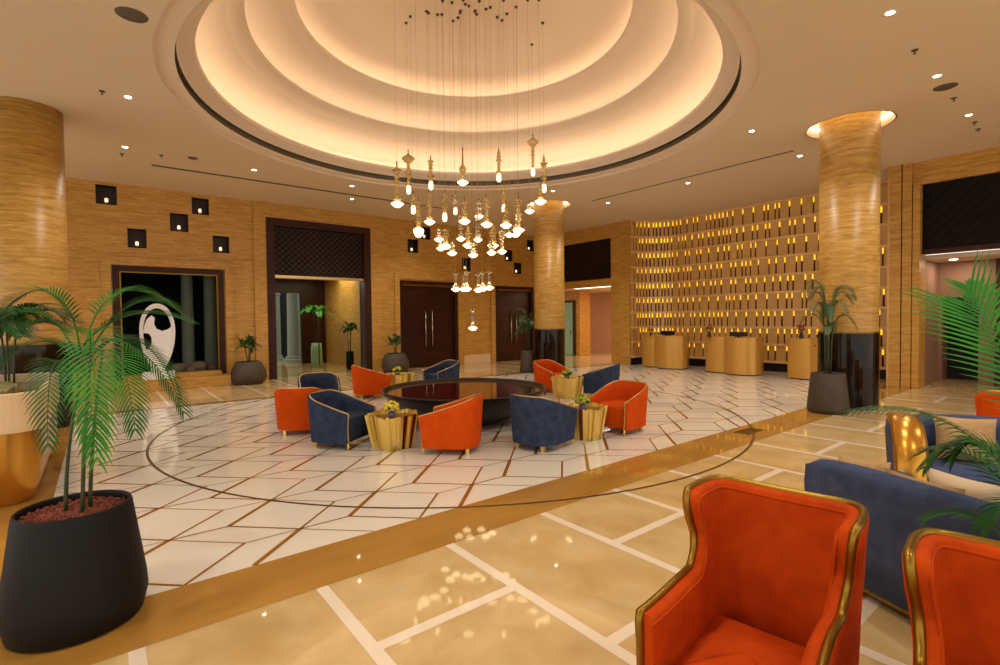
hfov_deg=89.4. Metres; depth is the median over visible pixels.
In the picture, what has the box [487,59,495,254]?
pendant lamp
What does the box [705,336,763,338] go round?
countertop
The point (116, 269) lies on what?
window
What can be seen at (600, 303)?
wall
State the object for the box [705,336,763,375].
reception desk
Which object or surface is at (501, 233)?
pendant lamp
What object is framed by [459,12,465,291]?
pendant lamp
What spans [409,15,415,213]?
pendant lamp
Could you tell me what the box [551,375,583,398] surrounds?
side table
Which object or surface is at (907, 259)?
wall
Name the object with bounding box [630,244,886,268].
shelf
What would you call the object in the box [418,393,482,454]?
tub chair
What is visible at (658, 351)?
reception desk
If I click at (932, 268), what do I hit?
wall
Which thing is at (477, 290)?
pendant lamp
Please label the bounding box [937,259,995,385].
wall
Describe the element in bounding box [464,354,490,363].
baseboard
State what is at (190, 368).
boulder
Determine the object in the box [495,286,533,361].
door
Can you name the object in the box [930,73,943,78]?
recessed light
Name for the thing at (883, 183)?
shelf
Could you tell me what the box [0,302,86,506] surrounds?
potted palm
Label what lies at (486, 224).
pendant lamp
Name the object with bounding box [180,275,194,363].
column
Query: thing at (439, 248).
pendant lamp
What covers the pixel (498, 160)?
pendant lamp
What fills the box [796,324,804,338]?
flowers
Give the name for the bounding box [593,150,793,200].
trim
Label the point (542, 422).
tub chair
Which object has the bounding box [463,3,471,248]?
pendant lamp
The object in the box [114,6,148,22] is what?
ceiling speaker
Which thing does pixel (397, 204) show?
pendant lamp
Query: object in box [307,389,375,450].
tub chair
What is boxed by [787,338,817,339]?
countertop
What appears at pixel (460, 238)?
pendant lamp
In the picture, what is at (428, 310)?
door
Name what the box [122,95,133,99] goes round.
recessed light
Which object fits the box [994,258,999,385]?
pier
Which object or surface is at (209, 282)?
column
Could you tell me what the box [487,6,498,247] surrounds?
pendant lamp
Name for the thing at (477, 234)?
pendant lamp
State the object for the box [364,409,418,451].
side table
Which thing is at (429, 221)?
pendant lamp
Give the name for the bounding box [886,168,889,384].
wall
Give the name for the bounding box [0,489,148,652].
pot
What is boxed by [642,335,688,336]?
countertop
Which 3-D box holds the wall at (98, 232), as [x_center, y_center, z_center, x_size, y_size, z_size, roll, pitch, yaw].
[-6.899,-1.250,15.128,22.000,5.270,0.480,-2,2,-38]
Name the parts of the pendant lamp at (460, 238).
cord, glass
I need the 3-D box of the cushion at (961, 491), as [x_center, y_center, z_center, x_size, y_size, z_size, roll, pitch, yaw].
[2.423,0.999,2.878,0.121,0.354,0.421,-1,2,-16]
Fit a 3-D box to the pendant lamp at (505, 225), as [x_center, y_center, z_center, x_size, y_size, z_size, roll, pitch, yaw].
[0.084,-3.871,8.990,0.208,4.028,0.204,-2,2,-38]
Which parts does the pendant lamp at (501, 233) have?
cord, glass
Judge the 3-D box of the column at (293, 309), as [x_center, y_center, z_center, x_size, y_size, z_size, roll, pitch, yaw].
[-8.738,-0.456,21.389,0.864,3.400,0.864,-2,2,-38]
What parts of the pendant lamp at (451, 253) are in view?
cord, glass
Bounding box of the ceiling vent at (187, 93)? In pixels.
[175,44,740,185]
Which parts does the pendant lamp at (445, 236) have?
cord, glass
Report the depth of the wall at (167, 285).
16.21 m
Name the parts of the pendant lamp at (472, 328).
cord, glass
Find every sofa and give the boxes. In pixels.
[804,459,999,615]
[885,412,999,484]
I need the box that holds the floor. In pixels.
[0,351,999,664]
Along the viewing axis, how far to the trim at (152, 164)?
12.83 m
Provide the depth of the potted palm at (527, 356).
16.02 m
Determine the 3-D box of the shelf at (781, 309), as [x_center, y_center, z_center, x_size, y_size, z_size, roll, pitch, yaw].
[8.012,-0.698,16.029,8.087,0.070,1.226,1,2,43]
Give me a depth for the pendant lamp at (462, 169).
9.27 m
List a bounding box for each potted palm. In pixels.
[0,284,198,652]
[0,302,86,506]
[298,305,335,366]
[339,321,359,369]
[510,308,534,372]
[796,279,857,414]
[839,246,999,537]
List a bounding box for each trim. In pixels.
[116,369,230,393]
[151,164,441,208]
[266,217,372,379]
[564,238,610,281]
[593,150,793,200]
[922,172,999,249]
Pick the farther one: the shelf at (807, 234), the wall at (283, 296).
the wall at (283, 296)
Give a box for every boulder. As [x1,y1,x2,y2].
[171,363,187,371]
[186,367,195,370]
[190,361,207,370]
[207,364,217,369]
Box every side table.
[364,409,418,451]
[385,372,413,385]
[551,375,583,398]
[563,402,607,440]
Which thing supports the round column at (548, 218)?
on the floor
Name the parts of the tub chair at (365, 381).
brass trim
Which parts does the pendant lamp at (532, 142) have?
glass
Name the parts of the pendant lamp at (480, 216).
cord, glass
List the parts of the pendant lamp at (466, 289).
cord, glass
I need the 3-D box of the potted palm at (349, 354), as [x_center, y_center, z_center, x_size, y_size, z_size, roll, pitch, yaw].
[-5.285,0.452,17.753,0.660,1.696,0.609,-2,2,-38]
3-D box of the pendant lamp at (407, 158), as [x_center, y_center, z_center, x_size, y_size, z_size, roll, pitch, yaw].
[-1.763,-4.264,9.630,0.250,3.234,0.250,-2,2,-38]
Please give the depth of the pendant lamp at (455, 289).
9.07 m
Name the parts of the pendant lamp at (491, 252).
cord, glass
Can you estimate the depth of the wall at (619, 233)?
18.65 m
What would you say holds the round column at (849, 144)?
on the floor
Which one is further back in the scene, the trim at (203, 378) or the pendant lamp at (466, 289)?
the trim at (203, 378)
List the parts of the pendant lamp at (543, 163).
glass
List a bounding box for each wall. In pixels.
[65,177,533,393]
[121,239,217,374]
[275,278,325,363]
[280,293,300,357]
[325,280,360,366]
[564,220,636,364]
[564,290,589,355]
[590,292,610,351]
[630,180,887,378]
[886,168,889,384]
[888,146,999,387]
[924,260,947,385]
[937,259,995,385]
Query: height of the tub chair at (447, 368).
0.727 m
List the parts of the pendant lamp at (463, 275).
cord, glass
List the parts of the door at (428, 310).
handle, handle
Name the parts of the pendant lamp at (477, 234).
cord, glass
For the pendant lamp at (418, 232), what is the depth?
8.60 m
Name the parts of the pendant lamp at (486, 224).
cord, glass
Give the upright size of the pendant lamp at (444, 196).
3.812 m
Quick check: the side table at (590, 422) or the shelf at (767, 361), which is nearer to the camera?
the side table at (590, 422)
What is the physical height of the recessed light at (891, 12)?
0.006 m
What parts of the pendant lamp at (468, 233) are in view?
cord, glass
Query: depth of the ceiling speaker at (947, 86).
7.80 m
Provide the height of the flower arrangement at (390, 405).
0.229 m
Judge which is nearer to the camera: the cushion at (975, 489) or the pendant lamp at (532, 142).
the cushion at (975, 489)
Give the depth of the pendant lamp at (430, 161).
9.33 m
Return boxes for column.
[0,96,73,427]
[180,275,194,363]
[203,276,217,369]
[275,293,283,360]
[284,293,300,362]
[533,200,564,365]
[817,111,880,410]
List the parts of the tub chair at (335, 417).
seat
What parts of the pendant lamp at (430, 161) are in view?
cord, glass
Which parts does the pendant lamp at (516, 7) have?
cord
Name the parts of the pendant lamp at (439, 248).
cord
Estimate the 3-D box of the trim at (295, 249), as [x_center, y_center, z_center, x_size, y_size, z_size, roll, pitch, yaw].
[-5.698,-1.041,16.037,3.240,4.780,0.450,-2,2,-38]
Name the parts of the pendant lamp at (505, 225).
cord, glass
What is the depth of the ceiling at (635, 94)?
9.79 m
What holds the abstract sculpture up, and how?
on the trim at (203, 378)
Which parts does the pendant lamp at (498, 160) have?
cord, glass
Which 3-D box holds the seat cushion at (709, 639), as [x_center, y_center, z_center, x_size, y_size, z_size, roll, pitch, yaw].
[0.879,1.317,1.838,0.600,0.252,0.810,1,2,44]
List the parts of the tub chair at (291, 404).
brass trim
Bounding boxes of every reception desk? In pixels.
[642,335,688,368]
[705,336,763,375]
[787,338,817,379]
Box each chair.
[274,387,321,434]
[297,372,340,390]
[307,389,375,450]
[351,365,389,398]
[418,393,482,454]
[422,360,459,379]
[509,394,577,452]
[533,359,571,393]
[582,362,619,394]
[589,380,647,436]
[635,475,868,664]
[902,528,999,664]
[975,390,999,416]
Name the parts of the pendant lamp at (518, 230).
cord, glass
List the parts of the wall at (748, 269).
slotted panel, slotted panel, slotted panel, slotted panel, slotted panel, slotted panel, slotted panel, slotted panel, slotted panel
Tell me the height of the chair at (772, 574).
0.970 m
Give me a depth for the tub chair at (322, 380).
9.67 m
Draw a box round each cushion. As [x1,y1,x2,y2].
[675,615,805,664]
[838,456,890,471]
[885,468,964,494]
[927,468,999,503]
[933,415,997,464]
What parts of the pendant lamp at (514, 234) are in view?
cord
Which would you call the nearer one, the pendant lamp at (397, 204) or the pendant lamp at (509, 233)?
the pendant lamp at (397, 204)
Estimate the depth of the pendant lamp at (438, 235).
8.80 m
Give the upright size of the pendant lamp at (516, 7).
3.891 m
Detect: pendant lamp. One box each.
[391,20,403,207]
[402,22,414,193]
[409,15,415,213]
[413,16,423,236]
[424,10,434,224]
[427,12,434,189]
[434,0,443,241]
[436,13,443,250]
[440,0,449,248]
[440,13,448,221]
[448,41,456,255]
[450,1,459,291]
[451,19,458,214]
[456,16,464,240]
[457,10,466,185]
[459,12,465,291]
[459,53,469,224]
[462,0,470,291]
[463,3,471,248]
[467,4,476,330]
[469,28,477,257]
[473,9,482,241]
[473,11,480,292]
[475,13,483,218]
[478,0,486,290]
[481,26,491,227]
[485,8,493,289]
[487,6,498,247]
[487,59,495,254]
[496,16,501,181]
[497,18,506,253]
[500,0,511,228]
[501,19,506,211]
[505,12,512,237]
[511,20,519,236]
[513,11,523,233]
[514,6,520,219]
[525,0,533,213]
[527,43,538,175]
[535,0,545,204]
[540,22,547,192]
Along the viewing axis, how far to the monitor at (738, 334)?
14.73 m
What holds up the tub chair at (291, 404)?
on the floor
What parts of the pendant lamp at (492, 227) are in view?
cord, glass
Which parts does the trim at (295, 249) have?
screen panel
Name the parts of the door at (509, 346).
handle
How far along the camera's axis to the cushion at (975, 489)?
2.74 m
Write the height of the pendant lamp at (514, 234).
4.202 m
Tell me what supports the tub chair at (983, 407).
on the floor
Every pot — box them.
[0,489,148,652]
[230,360,266,384]
[311,343,321,366]
[346,351,353,369]
[381,353,409,372]
[520,350,533,372]
[806,371,849,414]
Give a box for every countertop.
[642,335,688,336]
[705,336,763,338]
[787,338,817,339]
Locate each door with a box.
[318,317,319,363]
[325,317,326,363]
[400,280,457,367]
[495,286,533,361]
[564,300,575,354]
[947,297,978,379]
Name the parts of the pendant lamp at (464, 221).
cord, glass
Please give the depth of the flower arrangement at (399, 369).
11.90 m
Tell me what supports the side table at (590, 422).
on the floor
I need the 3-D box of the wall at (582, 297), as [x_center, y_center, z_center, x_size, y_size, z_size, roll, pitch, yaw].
[2.642,-0.524,24.945,0.700,3.100,4.140,-2,2,-38]
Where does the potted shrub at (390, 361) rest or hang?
on the floor
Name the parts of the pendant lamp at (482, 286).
cord, glass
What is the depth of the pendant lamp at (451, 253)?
8.91 m
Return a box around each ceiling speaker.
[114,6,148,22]
[933,82,957,90]
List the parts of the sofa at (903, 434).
arm, gold arm, backrest, seat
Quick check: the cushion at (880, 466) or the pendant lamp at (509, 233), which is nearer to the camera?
the cushion at (880, 466)
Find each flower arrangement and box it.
[383,400,399,417]
[392,366,401,374]
[561,369,571,378]
[574,394,589,409]
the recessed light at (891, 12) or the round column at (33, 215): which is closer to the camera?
the recessed light at (891, 12)
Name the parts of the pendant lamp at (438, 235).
cord, glass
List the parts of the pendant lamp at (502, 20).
cord, glass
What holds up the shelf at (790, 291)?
attached to the wall at (748, 269)
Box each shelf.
[630,180,887,222]
[630,202,887,238]
[630,223,886,253]
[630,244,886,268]
[630,266,886,283]
[631,286,886,298]
[631,306,886,313]
[631,326,886,329]
[631,341,885,349]
[631,355,885,369]
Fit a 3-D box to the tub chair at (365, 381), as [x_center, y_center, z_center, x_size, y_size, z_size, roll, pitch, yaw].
[-2.930,1.080,11.344,0.757,0.727,0.740,-2,2,-30]
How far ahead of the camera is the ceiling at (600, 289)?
22.82 m
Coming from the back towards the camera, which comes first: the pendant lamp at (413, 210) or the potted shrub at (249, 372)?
the potted shrub at (249, 372)
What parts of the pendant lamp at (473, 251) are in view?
cord, glass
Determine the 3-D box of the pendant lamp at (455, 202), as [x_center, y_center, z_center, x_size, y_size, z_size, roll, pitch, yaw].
[-0.869,-4.066,9.585,0.147,3.647,0.147,-1,1,-5]
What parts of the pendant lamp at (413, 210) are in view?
cord, glass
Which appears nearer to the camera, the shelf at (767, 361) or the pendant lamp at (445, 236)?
the pendant lamp at (445, 236)
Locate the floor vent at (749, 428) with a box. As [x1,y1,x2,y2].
[734,427,761,434]
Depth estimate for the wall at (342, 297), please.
19.60 m
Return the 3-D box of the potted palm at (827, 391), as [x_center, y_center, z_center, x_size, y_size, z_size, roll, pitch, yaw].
[5.768,0.225,8.897,0.894,2.362,0.894,-2,2,-44]
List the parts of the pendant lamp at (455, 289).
cord, glass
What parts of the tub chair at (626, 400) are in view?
seat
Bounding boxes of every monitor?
[660,331,674,335]
[729,332,747,337]
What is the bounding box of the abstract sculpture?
[139,304,174,379]
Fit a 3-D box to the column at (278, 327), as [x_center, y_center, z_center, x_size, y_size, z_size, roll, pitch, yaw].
[-9.856,-0.366,22.291,0.540,3.200,0.540,-2,2,-38]
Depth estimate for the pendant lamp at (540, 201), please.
8.98 m
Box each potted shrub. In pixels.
[230,334,266,384]
[381,334,409,372]
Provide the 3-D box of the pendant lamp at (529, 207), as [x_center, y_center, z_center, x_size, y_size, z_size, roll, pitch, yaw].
[0.508,-4.004,8.986,0.170,3.771,0.167,-2,2,-38]
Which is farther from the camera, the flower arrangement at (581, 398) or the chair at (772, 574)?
the flower arrangement at (581, 398)
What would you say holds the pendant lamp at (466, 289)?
hanging from the ceiling at (635, 94)
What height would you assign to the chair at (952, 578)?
0.970 m
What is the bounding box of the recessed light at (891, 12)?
[882,9,897,16]
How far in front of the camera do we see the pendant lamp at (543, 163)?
9.68 m
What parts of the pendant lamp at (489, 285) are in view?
cord, glass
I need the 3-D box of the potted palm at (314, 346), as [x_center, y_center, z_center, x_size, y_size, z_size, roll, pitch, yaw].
[-6.759,0.132,18.832,1.353,2.313,1.317,0,2,12]
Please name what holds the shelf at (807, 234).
attached to the wall at (748, 269)
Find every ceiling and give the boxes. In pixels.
[0,0,999,235]
[564,287,610,292]
[926,249,999,262]
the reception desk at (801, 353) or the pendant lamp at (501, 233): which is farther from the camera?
the reception desk at (801, 353)
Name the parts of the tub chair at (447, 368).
seat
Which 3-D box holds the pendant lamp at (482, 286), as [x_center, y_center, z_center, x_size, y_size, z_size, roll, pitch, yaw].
[-0.339,-3.308,9.024,0.170,5.144,0.167,-2,2,-38]
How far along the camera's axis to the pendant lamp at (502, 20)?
9.59 m
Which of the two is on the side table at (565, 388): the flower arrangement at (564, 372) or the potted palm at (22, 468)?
the flower arrangement at (564, 372)
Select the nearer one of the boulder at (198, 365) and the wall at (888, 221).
the wall at (888, 221)
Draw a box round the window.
[112,265,225,380]
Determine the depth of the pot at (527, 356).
15.99 m
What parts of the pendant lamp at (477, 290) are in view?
cord, glass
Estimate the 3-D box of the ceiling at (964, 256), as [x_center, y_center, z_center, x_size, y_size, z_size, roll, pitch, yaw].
[14.471,-1.794,10.939,5.650,0.100,7.250,-2,2,-38]
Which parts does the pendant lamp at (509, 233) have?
cord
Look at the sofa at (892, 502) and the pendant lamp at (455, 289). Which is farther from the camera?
the pendant lamp at (455, 289)
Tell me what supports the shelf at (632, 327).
attached to the wall at (748, 269)
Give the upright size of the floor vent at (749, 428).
0.003 m
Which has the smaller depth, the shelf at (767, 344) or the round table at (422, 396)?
the round table at (422, 396)
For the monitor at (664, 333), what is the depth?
16.74 m
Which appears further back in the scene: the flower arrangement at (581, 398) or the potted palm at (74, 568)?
the flower arrangement at (581, 398)
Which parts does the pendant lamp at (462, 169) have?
glass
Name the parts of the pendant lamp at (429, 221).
cord, glass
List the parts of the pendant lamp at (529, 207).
cord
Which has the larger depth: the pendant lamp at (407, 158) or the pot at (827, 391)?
the pendant lamp at (407, 158)
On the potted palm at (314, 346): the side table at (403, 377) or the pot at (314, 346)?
the pot at (314, 346)
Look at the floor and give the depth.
4.35 m
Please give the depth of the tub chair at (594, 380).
10.79 m
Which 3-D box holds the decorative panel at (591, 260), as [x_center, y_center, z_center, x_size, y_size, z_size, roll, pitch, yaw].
[3.357,-2.806,20.053,0.090,1.517,2.857,-2,2,-38]
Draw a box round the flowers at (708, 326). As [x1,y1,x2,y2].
[706,324,713,336]
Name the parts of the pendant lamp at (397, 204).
cord, glass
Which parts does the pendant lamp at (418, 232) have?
cord, glass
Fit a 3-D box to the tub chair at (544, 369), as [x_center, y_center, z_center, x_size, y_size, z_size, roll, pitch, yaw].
[1.193,1.020,11.904,0.740,0.727,0.757,-2,2,-40]
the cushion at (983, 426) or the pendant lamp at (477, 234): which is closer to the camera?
the cushion at (983, 426)
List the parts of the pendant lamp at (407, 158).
cord, glass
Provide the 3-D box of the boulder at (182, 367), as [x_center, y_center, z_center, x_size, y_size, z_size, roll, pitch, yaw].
[-9.028,0.998,14.234,0.414,0.288,0.316,-2,2,-38]
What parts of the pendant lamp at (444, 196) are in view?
cord, glass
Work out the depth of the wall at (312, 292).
20.59 m
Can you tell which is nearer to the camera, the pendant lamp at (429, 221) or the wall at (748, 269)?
the pendant lamp at (429, 221)
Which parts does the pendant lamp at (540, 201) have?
glass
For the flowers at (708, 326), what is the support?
on the reception desk at (743, 356)
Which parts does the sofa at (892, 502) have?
arm, trim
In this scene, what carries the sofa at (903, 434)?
on the floor
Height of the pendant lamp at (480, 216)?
3.771 m
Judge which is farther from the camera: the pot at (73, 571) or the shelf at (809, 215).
the shelf at (809, 215)
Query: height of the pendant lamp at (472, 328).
5.851 m
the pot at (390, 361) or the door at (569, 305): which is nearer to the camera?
the pot at (390, 361)
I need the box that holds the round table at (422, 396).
[381,378,545,425]
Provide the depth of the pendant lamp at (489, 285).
9.26 m
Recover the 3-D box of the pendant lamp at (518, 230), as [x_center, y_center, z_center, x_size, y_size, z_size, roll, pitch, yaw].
[0.299,-3.796,8.692,0.208,4.167,0.204,-2,2,-38]
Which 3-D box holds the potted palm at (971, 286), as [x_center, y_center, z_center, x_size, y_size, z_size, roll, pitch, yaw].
[2.283,0.603,2.228,0.992,2.028,1.002,-1,2,-21]
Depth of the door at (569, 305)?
23.49 m
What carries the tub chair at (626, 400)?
on the floor
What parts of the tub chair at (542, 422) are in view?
brass trim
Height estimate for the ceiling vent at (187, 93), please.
0.115 m
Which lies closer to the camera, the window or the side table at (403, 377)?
the side table at (403, 377)
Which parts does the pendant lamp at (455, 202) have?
cord, glass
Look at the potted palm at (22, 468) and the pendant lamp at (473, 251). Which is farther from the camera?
the pendant lamp at (473, 251)
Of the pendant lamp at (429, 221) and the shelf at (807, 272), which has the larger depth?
the shelf at (807, 272)

